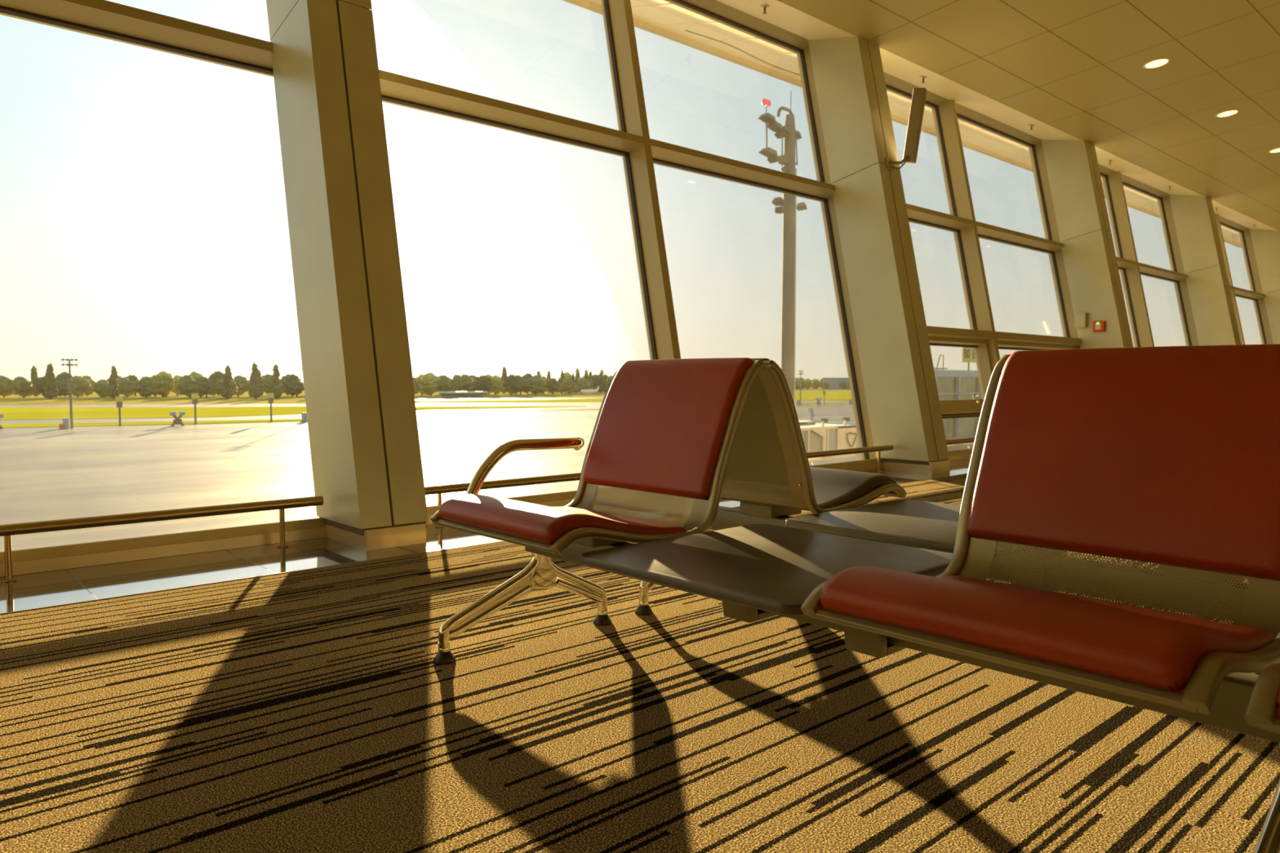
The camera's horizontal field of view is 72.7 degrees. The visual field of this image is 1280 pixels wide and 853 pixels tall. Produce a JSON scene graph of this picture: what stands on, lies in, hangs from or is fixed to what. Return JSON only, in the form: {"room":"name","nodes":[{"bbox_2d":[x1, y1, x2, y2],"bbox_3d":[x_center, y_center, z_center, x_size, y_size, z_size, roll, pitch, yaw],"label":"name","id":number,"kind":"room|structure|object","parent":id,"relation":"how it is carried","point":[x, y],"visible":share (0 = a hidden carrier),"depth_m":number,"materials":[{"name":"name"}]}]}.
{"room":"airport terminal","nodes":[
{"label":"airport terminal","id":0,"kind":"room"},
{"bbox_2d":[0,458,1279,852],"bbox_3d":[12.325,0.452,8.020,55.000,0.300,13.350,-3,4,-42],"label":"floor","id":1,"kind":"structure","parent":0,"point":[312,710],"depth_m":1.79,"materials":[{"name":"carpet"}]},
{"bbox_2d":[0,495,323,582],"bbox_3d":[-2.981,0.485,2.471,4.210,0.206,0.044,-3,4,-42],"label":"handrail","id":2,"kind":"object","parent":1,"relation":"on","point":[6,531],"visible":1,"depth_m":3.39,"materials":[{"name":"gold metal"}]},
{"bbox_2d":[0,0,326,577],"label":"window","id":3,"kind":"structure","parent":1,"relation":"on","point":[104,19],"depth_m":3.79,"materials":[{"name":"beige paint"}]},
{"bbox_2d":[266,0,428,551],"bbox_3d":[-1.460,-1.331,4.137,0.315,3.661,1.229,-3,4,-42],"label":"pillar","id":4,"kind":"structure","parent":1,"relation":"on","point":[366,460],"depth_m":3.92,"materials":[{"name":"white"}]},
{"bbox_2d":[0,473,966,614],"bbox_3d":[8.569,0.084,12.170,55.000,0.012,0.007,-3,4,-42],"label":"trim","id":5,"kind":"structure","parent":1,"relation":"on","point":[964,473],"depth_m":3.17,"materials":[{"name":"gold metal"}]},
{"bbox_2d":[378,0,884,524],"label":"window","id":6,"kind":"structure","parent":1,"relation":"on","point":[633,142],"depth_m":5.92,"materials":[{"name":"beige paint"}]},
{"bbox_2d":[424,444,893,528],"bbox_3d":[0.450,0.323,5.561,4.210,0.206,0.044,-3,4,-42],"label":"handrail","id":7,"kind":"object","parent":1,"relation":"on","point":[439,490],"visible":0.31,"depth_m":4.63,"materials":[{"name":"gold metal"}]},
{"bbox_2d":[430,343,1279,852],"bbox_3d":[0.468,0.250,1.543,0.650,0.780,2.350,-3,4,-42],"label":"bench","id":8,"kind":"object","parent":1,"relation":"on","point":[1167,455],"visible":1,"depth_m":1.46,"materials":[{"name":"red leather"}]},
{"bbox_2d":[438,493,686,545],"bbox_3d":[-0.192,0.210,2.096,0.409,0.079,0.482,-3,4,-42],"label":"seat cushion","id":9,"kind":"object","parent":8,"relation":"on","point":[511,521],"depth_m":1.94,"materials":[{"name":"red leather"}]},
{"bbox_2d":[582,357,754,500],"bbox_3d":[0.063,-0.007,2.315,0.188,0.348,0.486,-3,4,-42],"label":"cushion","id":10,"kind":"object","parent":8,"relation":"on","point":[662,426],"depth_m":2.26,"materials":[{"name":"red leather"}]},
{"bbox_2d":[817,565,1275,694],"bbox_3d":[0.572,0.255,1.250,0.409,0.079,0.488,-3,4,-42],"label":"seat cushion","id":11,"kind":"object","parent":8,"relation":"on","point":[1118,648],"depth_m":1.09,"materials":[{"name":"red leather"}]},
{"bbox_2d":[967,343,1279,581],"bbox_3d":[0.827,0.038,1.469,0.188,0.348,0.492,-3,4,-42],"label":"cushion","id":12,"kind":"object","parent":8,"relation":"on","point":[1167,455],"depth_m":1.43,"materials":[{"name":"red leather"}]},
{"bbox_2d":[1275,689,1279,717],"bbox_3d":[0.950,0.277,0.831,0.409,0.079,0.488,-3,4,-42],"label":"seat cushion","id":13,"kind":"object","parent":8,"relation":"on","point":[1277,691],"depth_m":0.88,"materials":[{"name":"red leather"}]},
{"bbox_2d":[808,35,950,473],"bbox_3d":[1.971,-1.493,7.227,0.315,3.661,1.229,-3,4,-42],"label":"pillar","id":14,"kind":"structure","parent":1,"relation":"on","point":[904,406],"depth_m":7.09,"materials":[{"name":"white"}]},
{"bbox_2d":[884,87,927,171],"bbox_3d":[2.181,-2.434,7.118,0.356,0.694,0.202,-3,4,-42],"label":"monitor","id":15,"kind":"object","parent":14,"relation":"attached to","point":[919,94],"visible":1,"depth_m":7.15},
{"bbox_2d":[796,46,1081,461],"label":"window","id":16,"kind":"structure","parent":1,"relation":"on","point":[982,336],"depth_m":8.92,"materials":[{"name":"beige paint"}]},
{"bbox_2d":[634,358,1248,622],"bbox_3d":[0.969,0.226,1.995,0.650,0.780,2.350,-3,4,-42],"label":"bench","id":17,"kind":"object","parent":1,"relation":"on","point":[769,471],"visible":0.34,"depth_m":2.37,"materials":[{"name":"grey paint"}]},
{"bbox_2d":[724,358,786,483],"bbox_3d":[0.230,-0.015,2.466,0.188,0.348,0.486,-3,4,-42],"label":"cushion","id":18,"kind":"object","parent":17,"relation":"on","point":[758,451],"depth_m":2.39,"materials":[{"name":"leather"}]},
{"bbox_2d":[721,466,896,508],"bbox_3d":[0.485,0.178,2.706,0.409,0.079,0.482,-3,4,-42],"label":"seat cushion","id":19,"kind":"object","parent":17,"relation":"on","point":[833,488],"depth_m":2.59,"materials":[{"name":"black leather"}]},
{"bbox_2d":[946,437,975,444],"bbox_3d":[3.881,0.161,8.651,4.210,0.206,0.044,-3,4,-42],"label":"handrail","id":20,"kind":"object","parent":1,"relation":"on","point":[949,442],"visible":0.02,"depth_m":7.68,"materials":[{"name":"gold metal"}]},
{"bbox_2d":[1041,139,1133,348],"bbox_3d":[5.402,-1.655,10.317,0.315,3.661,1.229,-3,4,-42],"label":"pillar","id":21,"kind":"structure","parent":1,"relation":"on","point":[1088,251],"depth_m":10.24,"materials":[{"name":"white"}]},
{"bbox_2d":[1074,312,1087,328],"bbox_3d":[5.206,-1.255,10.265,0.076,0.175,0.120,-3,4,-42],"label":"junction box","id":22,"kind":"object","parent":21,"relation":"attached to","point":[1081,318],"visible":1,"depth_m":10.23,"materials":[{"name":"white plastic"}]},
{"bbox_2d":[1092,320,1105,332],"bbox_3d":[5.340,-1.166,10.128,0.065,0.127,0.130,-3,4,-42],"label":"fire alarm","id":23,"kind":"object","parent":21,"relation":"attached to","point":[1097,326],"visible":1,"depth_m":10.11,"materials":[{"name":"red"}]},
{"bbox_2d":[1028,142,1191,346],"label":"window","id":24,"kind":"structure","parent":1,"relation":"on","point":[1131,270],"depth_m":12.10,"materials":[{"name":"beige paint"}]},
{"bbox_2d":[1168,194,1241,345],"bbox_3d":[8.833,-1.817,13.407,0.315,3.661,1.229,-3,4,-42],"label":"pillar","id":25,"kind":"structure","parent":1,"relation":"on","point":[1194,218],"depth_m":13.34,"materials":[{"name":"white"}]},
{"bbox_2d":[1157,195,1266,346],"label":"window","id":26,"kind":"structure","parent":1,"relation":"on","point":[1235,291],"depth_m":13.79,"materials":[{"name":"beige paint"}]},
{"bbox_2d":[1239,229,1273,344],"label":"window","id":27,"kind":"structure","parent":1,"relation":"on","point":[1264,318],"depth_m":16.78,"materials":[{"name":"beige paint"}]},
{"bbox_2d":[1249,228,1279,344],"bbox_3d":[12.264,-1.979,16.497,0.315,3.661,1.229,-3,4,-42],"label":"pillar","id":28,"kind":"structure","parent":1,"relation":"on","point":[1266,243],"depth_m":16.53,"materials":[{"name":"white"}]},
{"bbox_2d":[778,0,1279,231],"bbox_3d":[12.143,-4.022,7.987,55.000,1.560,13.900,-3,4,-42],"label":"ceiling","id":29,"kind":"structure","parent":0,"point":[1073,67],"depth_m":8.09,"materials":[{"name":"metal"}]},
{"bbox_2d":[563,0,1242,248],"bbox_3d":[7.290,-4.167,14.115,58.000,0.564,1.600,-3,4,-42],"label":"roof overhang","id":30,"kind":"object","parent":29,"relation":"attached to","point":[664,19],"visible":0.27,"depth_m":9.33,"materials":[{"name":"beige"}]},
{"bbox_2d":[685,30,799,75],"bbox_3d":[1.562,-3.826,9.280,3.003,0.052,0.086,-3,4,-40],"label":"cable","id":31,"kind":"object","parent":30,"relation":"hanging from","point":[686,30],"visible":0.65,"depth_m":8.80,"materials":[{"name":"brown plastic"}]},
{"bbox_2d":[716,0,1279,231],"bbox_3d":[7.696,-3.625,12.945,55.000,0.242,0.722,-3,4,-42],"label":"soffit","id":32,"kind":"structure","parent":29,"relation":"attached to","point":[780,14],"depth_m":8.70,"materials":[{"name":"beige paint"}]},
{"bbox_2d":[1142,57,1170,68],"bbox_3d":[4.803,-3.383,8.088,0.224,0.039,0.224,-3,4,-42],"label":"recessed light","id":33,"kind":"object","parent":29,"relation":"in","point":[1155,63],"visible":1,"depth_m":8.07,"materials":[{"name":"beige paint"}]},
{"bbox_2d":[1145,59,1168,67],"bbox_3d":[4.803,-3.381,8.088,0.182,0.031,0.181,-3,4,-42],"label":"diffuser","id":34,"kind":"object","parent":33,"relation":"attached to","point":[1153,63],"depth_m":8.08,"materials":[{"name":"beige plastic"}]},
{"bbox_2d":[1215,109,1239,117],"bbox_3d":[6.485,-3.462,9.603,0.224,0.039,0.224,-3,4,-42],"label":"recessed light","id":35,"kind":"object","parent":29,"relation":"in","point":[1231,112],"visible":1,"depth_m":9.59,"materials":[{"name":"beige paint"}]},
{"bbox_2d":[1217,110,1237,116],"bbox_3d":[6.485,-3.461,9.603,0.182,0.031,0.181,-3,4,-42],"label":"diffuser","id":36,"kind":"object","parent":35,"relation":"attached to","point":[1227,113],"depth_m":9.59,"materials":[{"name":"beige plastic"}]},
{"label":"outside","id":37,"kind":"structure","parent":0,"visible":0},
{"bbox_2d":[0,382,850,404],"bbox_3d":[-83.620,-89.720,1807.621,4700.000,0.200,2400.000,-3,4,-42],"label":"dry field","id":38,"kind":"structure","parent":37,"point":[93,398],"depth_m":280.26,"materials":[{"name":"plant"}]},
{"bbox_2d":[437,391,487,397],"bbox_3d":[-62.419,-11.287,306.451,16.000,2.100,7.000,-3,4,-42],"label":"shed","id":39,"kind":"object","parent":38,"relation":"on","point":[459,393],"visible":0.93,"depth_m":303.81,"materials":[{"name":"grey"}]},
{"bbox_2d":[579,386,599,392],"bbox_3d":[-20.668,-15.334,360.799,9.790,2.787,11.000,-3,4,-42],"label":"aircraft","id":40,"kind":"object","parent":38,"relation":"on","point":[597,388],"visible":1,"depth_m":360.12,"materials":[{"name":"white paint"}]},
{"bbox_2d":[822,377,850,389],"bbox_3d":[142.826,-30.374,612.838,40.600,8.000,5.600,-3,4,-42],"label":"building","id":41,"kind":"structure","parent":38,"relation":"on","point":[834,382],"depth_m":603.53,"materials":[{"name":"blue"}]},
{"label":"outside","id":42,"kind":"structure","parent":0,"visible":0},
{"bbox_2d":[0,390,862,551],"bbox_3d":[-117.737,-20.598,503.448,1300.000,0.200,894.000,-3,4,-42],"label":"apron","id":43,"kind":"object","parent":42,"point":[46,473],"depth_m":65.69,"materials":[{"name":"concrete"}]},
{"bbox_2d":[0,375,13,397],"bbox_3d":[-217.776,-13.559,297.716,7.061,7.934,7.866,-2,4,-36],"label":"tree","id":44,"kind":"object","parent":43,"relation":"on","point":[6,383],"visible":0.88,"depth_m":296.30,"materials":[{"name":"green plant"}]},
{"bbox_2d":[10,376,35,398],"bbox_3d":[-204.933,-12.879,288.657,6.693,7.520,7.456,-1,3,-13],"label":"tree","id":45,"kind":"object","parent":43,"relation":"on","point":[21,386],"visible":0.98,"depth_m":286.97,"materials":[{"name":"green plant"}]},
{"bbox_2d":[30,365,40,396],"bbox_3d":[-219.481,-16.334,315.524,3.848,11.552,3.818,-1,3,-20],"label":"poplar tree","id":46,"kind":"object","parent":43,"relation":"on","point":[33,373],"visible":0.66,"depth_m":314.64,"materials":[{"name":"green plant"}]},
{"bbox_2d":[44,363,58,399],"bbox_3d":[-182.140,-13.838,268.944,3.811,11.529,3.840,-1,3,-25],"label":"poplar tree","id":47,"kind":"object","parent":43,"relation":"on","point":[51,391],"visible":1,"depth_m":268.01,"materials":[{"name":"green plant"}]},
{"bbox_2d":[34,374,68,398],"bbox_3d":[-189.877,-12.701,280.691,7.003,8.042,8.674,2,3,28],"label":"tree","id":48,"kind":"object","parent":43,"relation":"on","point":[41,384],"visible":0.46,"depth_m":278.62,"materials":[{"name":"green plant"}]},
{"bbox_2d":[55,371,72,396],"bbox_3d":[-203.637,-14.826,308.577,10.149,9.410,8.194,2,4,31],"label":"tree","id":49,"kind":"object","parent":43,"relation":"on","point":[64,376],"visible":0.31,"depth_m":307.05,"materials":[{"name":"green plant"}]},
{"bbox_2d":[61,359,77,428],"bbox_3d":[-71.234,-4.102,108.731,1.730,8.660,0.800,-3,4,-42],"label":"mast","id":50,"kind":"object","parent":43,"relation":"on","point":[64,420],"visible":1,"depth_m":108.60,"materials":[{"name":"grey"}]},
{"bbox_2d":[66,375,90,397],"bbox_3d":[-192.207,-13.515,298.062,7.761,7.828,6.966,0,3,0],"label":"tree","id":51,"kind":"object","parent":43,"relation":"on","point":[79,385],"visible":0.92,"depth_m":296.08,"materials":[{"name":"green plant"}]},
{"bbox_2d":[82,375,96,395],"bbox_3d":[-207.131,-15.053,325.013,7.977,8.046,7.161,-1,3,-10],"label":"tree","id":52,"kind":"object","parent":43,"relation":"on","point":[87,393],"visible":0.23,"depth_m":324.23,"materials":[{"name":"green plant"}]},
{"bbox_2d":[91,379,108,398],"bbox_3d":[-179.190,-12.484,289.870,6.507,6.563,5.841,0,3,-6],"label":"tree","id":53,"kind":"object","parent":43,"relation":"on","point":[100,387],"visible":0.83,"depth_m":288.24,"materials":[{"name":"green plant"}]},
{"bbox_2d":[106,365,119,398],"bbox_3d":[-169.709,-14.156,280.286,3.620,10.953,3.648,0,3,-1],"label":"poplar tree","id":54,"kind":"object","parent":43,"relation":"on","point":[113,391],"visible":0.99,"depth_m":279.57,"materials":[{"name":"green plant"}]},
{"bbox_2d":[115,396,123,426],"bbox_3d":[-68.316,-2.005,114.176,0.840,3.900,0.257,-3,4,-42],"label":"sign","id":55,"kind":"object","parent":43,"relation":"on","point":[119,400],"visible":1,"depth_m":114.09,"materials":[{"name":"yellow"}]},
{"bbox_2d":[117,377,135,397],"bbox_3d":[-178.472,-13.446,301.870,6.463,7.263,7.201,1,3,13],"label":"tree","id":56,"kind":"object","parent":43,"relation":"on","point":[126,387],"visible":0.89,"depth_m":300.45,"materials":[{"name":"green plant"}]},
{"bbox_2d":[124,374,139,395],"bbox_3d":[-189.991,-15.316,327.014,9.043,8.385,7.301,-2,4,-39],"label":"tree","id":57,"kind":"object","parent":43,"relation":"on","point":[132,378],"visible":0.12,"depth_m":325.74,"materials":[{"name":"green plant"}]},
{"bbox_2d":[133,376,156,398],"bbox_3d":[-164.265,-12.854,288.403,7.471,7.536,6.706,1,3,11],"label":"tree","id":58,"kind":"object","parent":43,"relation":"on","point":[144,386],"visible":1,"depth_m":286.62,"materials":[{"name":"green plant"}]},
{"bbox_2d":[150,371,174,397],"bbox_3d":[-164.993,-14.393,300.687,8.038,9.411,8.502,0,3,-5],"label":"tree","id":59,"kind":"object","parent":43,"relation":"on","point":[163,381],"visible":0.93,"depth_m":298.55,"materials":[{"name":"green plant"}]},
{"bbox_2d":[171,374,181,395],"bbox_3d":[-173.233,-15.207,326.237,7.455,8.252,7.048,-2,4,-34],"label":"tree","id":60,"kind":"object","parent":43,"relation":"on","point":[176,378],"visible":0.27,"depth_m":324.39,"materials":[{"name":"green plant"}]},
{"bbox_2d":[169,411,185,426],"bbox_3d":[-61.256,-0.980,115.213,1.700,1.952,0.600,-3,4,-42],"label":"dolly","id":61,"kind":"object","parent":43,"relation":"on","point":[177,420],"visible":0.95,"depth_m":115.02,"materials":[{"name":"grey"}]},
{"bbox_2d":[176,374,200,398],"bbox_3d":[-147.786,-12.881,284.841,7.133,8.015,7.946,0,3,6],"label":"tree","id":62,"kind":"object","parent":43,"relation":"on","point":[187,385],"visible":0.99,"depth_m":282.90,"materials":[{"name":"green plant"}]},
{"bbox_2d":[191,393,198,424],"bbox_3d":[-60.717,-2.393,118.726,0.840,4.200,0.257,-3,4,-42],"label":"sign","id":63,"kind":"object","parent":43,"relation":"on","point":[194,396],"visible":1,"depth_m":118.64,"materials":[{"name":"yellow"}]},
{"bbox_2d":[188,371,203,379],"bbox_3d":[-159.276,-15.009,311.631,8.576,9.493,8.108,2,4,38],"label":"tree","id":64,"kind":"object","parent":43,"relation":"on","point":[194,375],"visible":0.07,"depth_m":309.76,"materials":[{"name":"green plant"}]},
{"bbox_2d":[195,376,218,397],"bbox_3d":[-148.285,-13.355,297.088,8.224,7.625,6.639,-2,4,-36],"label":"tree","id":65,"kind":"object","parent":43,"relation":"on","point":[206,387],"visible":0.81,"depth_m":295.79,"materials":[{"name":"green plant"}]},
{"bbox_2d":[207,370,225,395],"bbox_3d":[-157.253,-15.904,324.415,8.678,9.966,10.749,-2,4,-38],"label":"tree","id":66,"kind":"object","parent":43,"relation":"on","point":[215,376],"visible":0.28,"depth_m":323.28,"materials":[{"name":"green plant"}]},
{"bbox_2d":[215,377,237,394],"bbox_3d":[-135.791,-12.744,285.913,7.547,7.612,6.774,2,4,37],"label":"tree","id":67,"kind":"object","parent":43,"relation":"on","point":[220,383],"visible":0.42,"depth_m":284.67,"materials":[{"name":"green plant"}]},
{"bbox_2d":[220,365,234,399],"bbox_3d":[-129.679,-13.770,273.350,3.648,10.953,3.620,-3,4,-42],"label":"poplar tree","id":68,"kind":"object","parent":43,"relation":"on","point":[227,392],"visible":1,"depth_m":272.63,"materials":[{"name":"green plant"}]},
{"bbox_2d":[233,375,249,396],"bbox_3d":[-144.929,-14.487,314.941,7.972,8.041,7.156,-1,3,-21],"label":"tree","id":69,"kind":"object","parent":43,"relation":"on","point":[242,384],"visible":0.61,"depth_m":313.03,"materials":[{"name":"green plant"}]},
{"bbox_2d":[248,362,261,399],"bbox_3d":[-121.839,-14.265,274.942,3.906,11.817,3.936,-1,3,-17],"label":"poplar tree","id":70,"kind":"object","parent":43,"relation":"on","point":[254,391],"visible":1,"depth_m":274.10,"materials":[{"name":"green plant"}]},
{"bbox_2d":[257,369,263,397],"bbox_3d":[-133.842,-15.016,305.497,3.304,9.996,3.330,-2,4,-37],"label":"poplar tree","id":71,"kind":"object","parent":43,"relation":"on","point":[260,381],"visible":0.44,"depth_m":304.96,"materials":[{"name":"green plant"}]},
{"bbox_2d":[267,392,274,422],"bbox_3d":[-52.904,-2.705,124.687,0.840,4.200,0.257,-3,4,-42],"label":"sign","id":72,"kind":"object","parent":43,"relation":"on","point":[270,395],"visible":1,"depth_m":124.61,"materials":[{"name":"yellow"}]},
{"bbox_2d":[262,377,285,397],"bbox_3d":[-124.028,-12.951,294.459,7.642,7.086,6.170,0,3,-6],"label":"tree","id":73,"kind":"object","parent":43,"relation":"on","point":[266,387],"visible":0.41,"depth_m":292.63,"materials":[{"name":"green plant"}]},
{"bbox_2d":[270,364,283,399],"bbox_3d":[-117.289,-14.411,280.337,3.811,11.529,3.840,-2,4,-40],"label":"poplar tree","id":74,"kind":"object","parent":43,"relation":"on","point":[276,388],"visible":0.99,"depth_m":279.50,"materials":[{"name":"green plant"}]},
{"bbox_2d":[281,373,304,396],"bbox_3d":[-124.585,-14.670,313.173,9.316,8.638,7.521,2,4,36],"label":"tree","id":75,"kind":"object","parent":43,"relation":"on","point":[293,384],"visible":0.98,"depth_m":310.90,"materials":[{"name":"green plant"}]},
{"bbox_2d":[0,405,586,427],"bbox_3d":[-131.622,1.181,90.885,326.000,0.200,57.000,-3,4,-42],"label":"grass verge","id":76,"kind":"structure","parent":43,"relation":"on","point":[420,407],"depth_m":125.22,"materials":[{"name":"plant"}]},
{"bbox_2d":[412,377,419,393],"bbox_3d":[-82.624,-14.058,313.160,6.576,7.390,7.326,0,3,-9],"label":"tree","id":77,"kind":"object","parent":43,"relation":"on","point":[415,383],"visible":0.31,"depth_m":312.04,"materials":[{"name":"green plant"}]},
{"bbox_2d":[415,373,426,395],"bbox_3d":[-85.627,-16.295,343.070,7.913,8.759,7.481,0,3,-7],"label":"tree","id":78,"kind":"object","parent":43,"relation":"on","point":[422,392],"visible":0.18,"depth_m":341.12,"materials":[{"name":"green plant"}]},
{"bbox_2d":[0,391,852,420],"bbox_3d":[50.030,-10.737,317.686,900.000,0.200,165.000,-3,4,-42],"label":"grass strip","id":79,"kind":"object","parent":43,"relation":"on","point":[9,413],"visible":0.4,"depth_m":168.74,"materials":[{"name":"plant"}]},
{"bbox_2d":[419,372,439,395],"bbox_3d":[-79.776,-15.920,330.963,7.971,9.333,8.431,2,4,37],"label":"tree","id":80,"kind":"object","parent":43,"relation":"on","point":[428,382],"visible":0.93,"depth_m":328.69,"materials":[{"name":"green plant"}]},
{"bbox_2d":[435,374,455,394],"bbox_3d":[-71.782,-14.874,321.097,7.339,8.247,8.176,-2,4,-32],"label":"tree","id":81,"kind":"object","parent":43,"relation":"on","point":[444,384],"visible":1,"depth_m":318.58,"materials":[{"name":"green plant"}]},
{"bbox_2d":[451,374,461,391],"bbox_3d":[-73.921,-16.869,355.028,8.592,8.666,7.712,3,4,41],"label":"tree","id":82,"kind":"object","parent":43,"relation":"on","point":[455,377],"visible":0.27,"depth_m":352.29,"materials":[{"name":"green plant"}]},
{"bbox_2d":[455,374,475,391],"bbox_3d":[-68.531,-16.244,343.008,8.622,8.697,7.739,2,3,26],"label":"tree","id":83,"kind":"object","parent":43,"relation":"on","point":[464,382],"visible":0.84,"depth_m":340.37,"materials":[{"name":"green plant"}]},
{"bbox_2d":[468,375,493,395],"bbox_3d":[-61.319,-15.686,335.280,9.029,8.372,7.290,-1,3,-22],"label":"tree","id":84,"kind":"object","parent":43,"relation":"on","point":[484,383],"visible":0.91,"depth_m":333.22,"materials":[{"name":"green plant"}]},
{"bbox_2d":[490,375,505,395],"bbox_3d":[-58.762,-16.759,354.952,7.619,8.434,7.203,-1,3,-21],"label":"tree","id":85,"kind":"object","parent":43,"relation":"on","point":[497,381],"visible":0.8,"depth_m":352.98,"materials":[{"name":"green plant"}]},
{"bbox_2d":[500,366,506,393],"bbox_3d":[-60.723,-20.507,387.737,4.110,12.433,4.141,3,4,44],"label":"poplar tree","id":86,"kind":"object","parent":43,"relation":"on","point":[504,370],"visible":0.52,"depth_m":386.92,"materials":[{"name":"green plant"}]},
{"bbox_2d":[502,374,521,395],"bbox_3d":[-50.675,-16.430,345.654,7.659,8.796,9.486,0,3,-1],"label":"tree","id":87,"kind":"object","parent":43,"relation":"on","point":[511,384],"visible":0.99,"depth_m":342.54,"materials":[{"name":"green plant"}]},
{"bbox_2d":[515,374,529,394],"bbox_3d":[-50.394,-17.384,364.898,9.338,8.658,7.539,0,3,-5],"label":"tree","id":88,"kind":"object","parent":43,"relation":"on","point":[524,383],"visible":0.33,"depth_m":363.12,"materials":[{"name":"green plant"}]},
{"bbox_2d":[525,374,543,395],"bbox_3d":[-43.388,-17.108,360.154,7.677,8.627,8.553,-1,3,-25],"label":"tree","id":89,"kind":"object","parent":43,"relation":"on","point":[535,384],"visible":1,"depth_m":357.67,"materials":[{"name":"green plant"}]},
{"bbox_2d":[539,376,548,394],"bbox_3d":[-42.511,-17.917,379.064,7.404,8.196,7.000,1,3,16],"label":"tree","id":90,"kind":"object","parent":43,"relation":"on","point":[544,379],"visible":0.34,"depth_m":377.49,"materials":[{"name":"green plant"}]},
{"bbox_2d":[545,377,563,394],"bbox_3d":[-36.348,-17.040,369.842,6.426,7.380,7.959,1,3,25],"label":"tree","id":91,"kind":"object","parent":43,"relation":"on","point":[553,385],"visible":1,"depth_m":367.40,"materials":[{"name":"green plant"}]},
{"bbox_2d":[560,377,577,394],"bbox_3d":[-31.686,-17.771,385.534,7.121,7.182,6.392,-1,3,-18],"label":"tree","id":92,"kind":"object","parent":43,"relation":"on","point":[568,385],"visible":0.97,"depth_m":383.81,"materials":[{"name":"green plant"}]},
{"bbox_2d":[575,378,590,393],"bbox_3d":[-26.502,-18.550,401.585,6.975,7.035,6.261,0,3,2],"label":"tree","id":93,"kind":"object","parent":43,"relation":"on","point":[582,384],"visible":0.91,"depth_m":399.59,"materials":[{"name":"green plant"}]},
{"bbox_2d":[587,371,594,389],"bbox_3d":[-23.576,-21.050,415.053,3.706,10.589,3.712,-2,4,-35],"label":"poplar tree","id":94,"kind":"object","parent":43,"relation":"on","point":[590,378],"visible":0.8,"depth_m":414.09,"materials":[{"name":"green plant"}]},
{"bbox_2d":[595,373,603,392],"bbox_3d":[-19.733,-21.405,429.477,4.104,9.752,4.229,-1,3,-22],"label":"conifer tree","id":95,"kind":"object","parent":43,"relation":"on","point":[600,384],"visible":0.94,"depth_m":428.70,"materials":[{"name":"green plant"}]},
{"bbox_2d":[545,402,848,410],"bbox_3d":[62.764,-5.650,221.577,190.000,0.200,45.000,-3,4,-42],"label":"grass verge","id":96,"kind":"structure","parent":43,"relation":"on","point":[802,403],"depth_m":223.99,"materials":[{"name":"green plant"}]},
{"bbox_2d":[758,90,807,405],"bbox_3d":[7.647,-7.270,46.937,3.610,21.601,0.845,-3,4,-42],"label":"floodlight mast","id":97,"kind":"object","parent":43,"relation":"on","point":[789,206],"visible":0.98,"depth_m":46.96,"materials":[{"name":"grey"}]},
{"bbox_2d":[796,370,804,405],"bbox_3d":[39.002,-9.337,211.382,1.730,8.360,0.800,-3,4,-42],"label":"mast","id":98,"kind":"object","parent":43,"relation":"on","point":[798,402],"visible":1,"depth_m":211.19,"materials":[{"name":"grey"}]},
{"bbox_2d":[803,378,812,389],"bbox_3d":[113.116,-28.532,585.551,6.545,7.663,6.923,0,3,-4],"label":"tree","id":99,"kind":"object","parent":43,"relation":"on","point":[807,383],"visible":1,"depth_m":583.82,"materials":[{"name":"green plant"}]},
{"bbox_2d":[798,408,817,422],"bbox_3d":[9.662,-0.779,72.065,10.800,1.420,6.000,-3,4,-42],"label":"aircraft","id":100,"kind":"object","parent":43,"relation":"on","point":[813,419],"visible":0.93,"depth_m":73.63,"materials":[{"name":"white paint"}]},
{"bbox_2d":[812,378,821,389],"bbox_3d":[122.408,-29.327,602.980,6.685,7.400,6.320,-3,4,-41],"label":"tree","id":101,"kind":"object","parent":43,"relation":"on","point":[815,383],"visible":0.98,"depth_m":601.32,"materials":[{"name":"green plant"}]},
{"bbox_2d":[799,417,859,461],"bbox_3d":[10.025,0.688,51.478,6.500,2.430,3.135,-3,4,-42],"label":"bridge","id":102,"kind":"structure","parent":43,"relation":"on","point":[824,435],"depth_m":50.79,"materials":[{"name":"beige paint"}]},
{"bbox_2d":[933,354,982,450],"bbox_3d":[21.150,-0.111,48.055,24.300,7.197,3.050,-3,4,-42],"label":"walkway","id":103,"kind":"structure","parent":43,"relation":"on","point":[952,384],"depth_m":40.34,"materials":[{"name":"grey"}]},
{"bbox_2d":[962,346,976,370],"bbox_3d":[15.513,-3.192,40.917,0.130,1.200,1.706,3,4,43],"label":"board","id":104,"kind":"object","parent":103,"relation":"on","point":[968,353],"visible":0.87,"depth_m":40.72,"materials":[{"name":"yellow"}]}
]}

